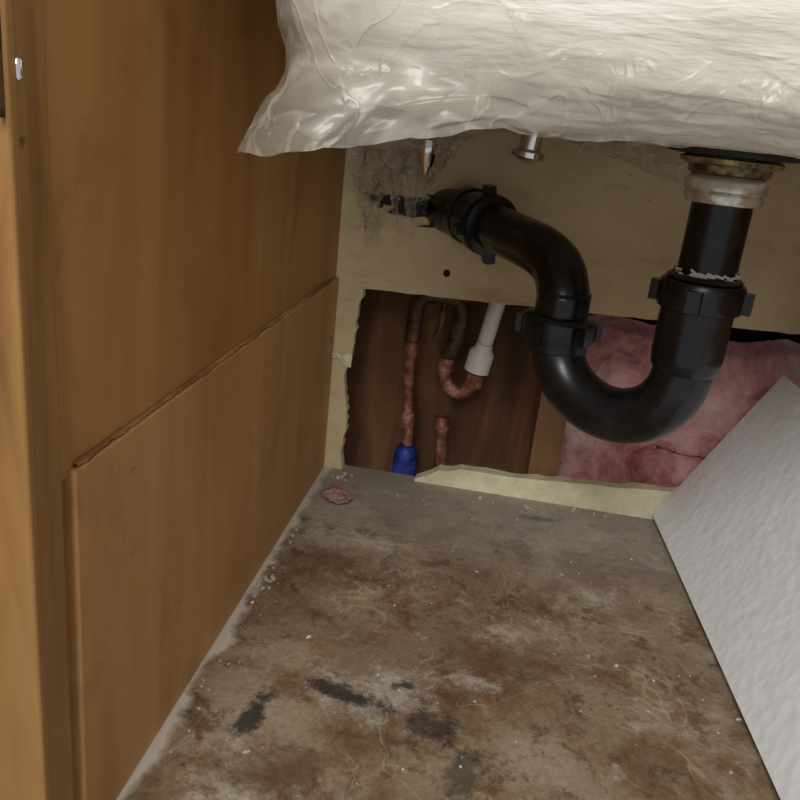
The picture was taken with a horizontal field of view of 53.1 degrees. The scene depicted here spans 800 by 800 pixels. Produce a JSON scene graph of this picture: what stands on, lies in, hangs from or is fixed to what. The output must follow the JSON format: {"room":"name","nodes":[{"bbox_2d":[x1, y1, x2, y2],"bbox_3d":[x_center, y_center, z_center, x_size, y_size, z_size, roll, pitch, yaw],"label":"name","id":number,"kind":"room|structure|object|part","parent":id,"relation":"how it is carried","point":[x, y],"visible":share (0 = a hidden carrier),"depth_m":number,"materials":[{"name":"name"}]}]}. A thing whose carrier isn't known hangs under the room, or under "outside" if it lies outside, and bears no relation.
{"room":"under-sink cabinet","nodes":[
{"label":"under-sink cabinet","id":0,"kind":"room"},
{"bbox_2d":[44,0,349,799],"bbox_3d":[-0.120,-0.126,0.644,0.022,0.678,0.596,9,19,6],"label":"wall","id":1,"kind":"structure","parent":0,"point":[175,244],"depth_m":0.51,"materials":[{"name":"brown wood"}]},
{"bbox_2d":[0,0,73,799],"bbox_3d":[-0.173,-0.029,0.350,0.036,0.678,0.032,9,19,6],"label":"stile","id":2,"kind":"object","parent":1,"relation":"attached to","point":[28,15],"depth_m":0.36,"materials":[{"name":"brown wood"}]},
{"bbox_2d":[0,18,22,117],"bbox_3d":[-0.146,-0.131,0.297,0.005,0.050,0.017,9,19,6],"label":"cabinet hinge","id":3,"kind":"object","parent":2,"relation":"attached to","point":[18,61],"depth_m":0.30,"materials":[{"name":"silver metal"}]},
{"bbox_3d":[-0.175,-0.025,0.338,0.036,0.678,0.007,9,19,6],"label":"frame edge strip","id":4,"kind":"part","parent":2,"relation":"part of","materials":[{"name":"brown wood"}]},
{"bbox_3d":[-0.109,-0.248,0.602,0.018,0.417,0.596,9,19,6],"label":"panel","id":5,"kind":"part","parent":1,"relation":"part of","materials":[{"name":"brown wood"}]},
{"bbox_3d":[-0.141,0.067,0.717,0.022,0.264,0.586,9,19,6],"label":"panel","id":6,"kind":"part","parent":1,"relation":"part of","materials":[{"name":"brown wood"}]},
{"bbox_2d":[73,278,332,467],"bbox_3d":[-0.120,-0.053,0.661,0.004,0.004,0.555,9,19,6],"label":"trim","id":7,"kind":"structure","parent":1,"relation":"attached to","point":[84,458],"depth_m":0.53,"materials":[{"name":"brown wood"}]},
{"bbox_2d":[116,465,780,799],"bbox_3d":[0.145,0.233,0.709,0.636,0.018,0.645,9,19,6],"label":"floor","id":8,"kind":"structure","parent":0,"point":[313,700],"depth_m":0.67,"materials":[{"name":"concrete"}]},
{"bbox_2d":[321,485,352,503],"bbox_3d":[-0.074,0.111,0.934,0.033,0.018,0.031,-5,22,-29],"label":"scrap","id":9,"kind":"object","parent":8,"relation":"on","point":[338,495],"visible":1,"depth_m":0.93,"materials":[{"name":"pink fabric"}]},
{"bbox_2d":[168,469,732,773],"bbox_3d":[0.072,0.191,0.770,0.412,0.005,0.512,9,19,6],"label":"crumbs","id":10,"kind":"object","parent":8,"relation":"on","point":[258,584],"visible":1,"depth_m":0.77,"materials":[{"name":"white"}]},
{"bbox_2d":[415,464,677,519],"bbox_3d":[0.255,0.124,0.992,0.479,0.061,0.016,9,19,6],"label":"strip","id":11,"kind":"object","parent":8,"relation":"on","point":[641,500],"visible":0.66,"depth_m":0.99,"materials":[{"name":"beige wood"}]},
{"bbox_2d":[652,375,799,799],"bbox_3d":[0.354,0.138,0.709,0.121,0.204,0.493,7,19,3],"label":"board","id":12,"kind":"object","parent":8,"relation":"on","point":[730,530],"visible":1,"depth_m":0.76,"materials":[{"name":"white paint"}]},
{"bbox_2d":[324,105,799,468],"bbox_3d":[0.228,-0.174,0.896,0.602,0.679,0.013,9,19,6],"label":"wall panel","id":13,"kind":"object","parent":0,"point":[627,224],"visible":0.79,"depth_m":0.89,"materials":[{"name":"beige wood"}]},
{"bbox_2d":[332,352,351,367],"bbox_3d":[-0.073,-0.049,0.975,0.028,0.018,0.004,9,19,6],"label":"tape","id":14,"kind":"object","parent":13,"relation":"attached to","point":[346,359],"visible":0.99,"depth_m":0.97,"materials":[{"name":"beige paper"}]},
{"bbox_2d":[364,192,433,227],"bbox_3d":[0.015,-0.217,0.907,0.116,0.037,0.003,9,19,6],"label":"smear","id":15,"kind":"object","parent":13,"relation":"attached to","point":[388,199],"visible":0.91,"depth_m":0.91,"materials":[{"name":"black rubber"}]},
{"bbox_2d":[443,270,449,276],"bbox_3d":[0.054,-0.147,0.926,0.008,0.008,0.001,9,19,6],"label":"hole","id":16,"kind":"object","parent":13,"relation":"attached to","point":[446,273],"visible":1,"depth_m":0.93,"materials":[{"name":"black"}]},
{"bbox_2d":[343,289,799,476],"bbox_3d":[0.233,-0.145,0.984,0.700,0.790,0.133,9,19,6],"label":"wall","id":17,"kind":"structure","parent":0,"point":[508,424],"depth_m":1.08,"materials":[{"name":"brown wood"}]},
{"bbox_2d":[392,294,483,475],"bbox_3d":[0.047,0.022,1.045,0.106,0.338,0.033,9,19,6],"label":"pipes","id":18,"kind":"object","parent":17,"relation":"attached to","point":[446,359],"depth_m":1.02,"materials":[{"name":"brown metal"}]},
{"bbox_3d":[0.006,0.087,1.073,0.033,0.059,0.033,9,19,6],"label":"shutoff valve handle","id":19,"kind":"part","parent":18,"relation":"part of","materials":[{"name":"blue plastic"}]},
{"bbox_2d":[464,303,504,375],"bbox_3d":[0.116,-0.111,0.992,0.053,0.167,0.032,9,19,6],"label":"pvc pipe","id":20,"kind":"object","parent":18,"relation":"attached to","point":[480,357],"visible":0.64,"depth_m":1.00,"materials":[{"name":"white plastic"}]},
{"bbox_2d":[557,315,799,486],"bbox_3d":[0.357,0.049,1.012,0.300,0.274,0.086,9,19,6],"label":"insulation","id":21,"kind":"object","parent":17,"relation":"attached to","point":[748,371],"visible":0.33,"depth_m":0.98},
{"bbox_3d":[0.216,-0.410,0.472,0.660,0.040,0.680,9,19,6],"label":"ceiling","id":22,"kind":"structure","parent":0,"visible":0},
{"bbox_2d":[244,0,799,235],"bbox_3d":[0.204,-0.239,0.572,0.592,0.375,0.536,9,19,6],"label":"plastic sheeting","id":23,"kind":"object","parent":22,"relation":"hanging from","point":[716,74],"depth_m":0.37,"materials":[{"name":"plastic"}]},
{"bbox_3d":[0.080,-0.249,0.798,0.133,0.060,0.037,9,19,6],"label":"faucet mounting hardware","id":24,"kind":"part","parent":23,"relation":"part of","materials":[{"name":"silver metal"}]},
{"bbox_2d":[510,129,547,163],"bbox_3d":[0.129,-0.253,0.789,0.037,0.037,0.037,9,19,6],"label":"bolt","id":25,"kind":"object","parent":23,"relation":"in","point":[529,150],"depth_m":0.78,"materials":[{"name":"silver metal"}]},
{"bbox_2d":[291,0,799,158],"bbox_3d":[0.233,-0.290,0.525,0.530,0.243,0.469,9,19,6],"label":"basin","id":26,"kind":"object","parent":23,"relation":"in","point":[716,74],"depth_m":0.36,"materials":[{"name":"plastic"}]},
{"bbox_2d":[668,145,799,281],"bbox_3d":[0.240,-0.137,0.603,0.092,0.113,0.092,9,19,6],"label":"sink drain","id":27,"kind":"object","parent":23,"relation":"in","point":[724,188],"visible":0.94,"depth_m":0.58,"materials":[{"name":"black plastic"}]},
{"bbox_2d":[426,184,755,443],"bbox_3d":[0.128,-0.097,0.771,0.104,0.194,0.424,-5,22,-30],"label":"p-trap","id":28,"kind":"object","parent":27,"relation":"attached to","point":[696,316],"visible":0.98,"depth_m":0.69,"materials":[{"name":"black plastic"}]},
{"bbox_3d":[0.114,-0.141,0.793,0.051,0.099,0.243,-2,21,-22],"label":"trap arm","id":29,"kind":"part","parent":28,"relation":"part of","materials":[{"name":"black plastic"}]},
{"bbox_2d":[514,307,602,356],"bbox_3d":[0.143,-0.062,0.723,0.077,0.033,0.073,9,19,6],"label":"nut","id":30,"kind":"object","parent":28,"relation":"attached to","point":[547,331],"depth_m":0.70,"materials":[{"name":"black plastic"}]}
]}

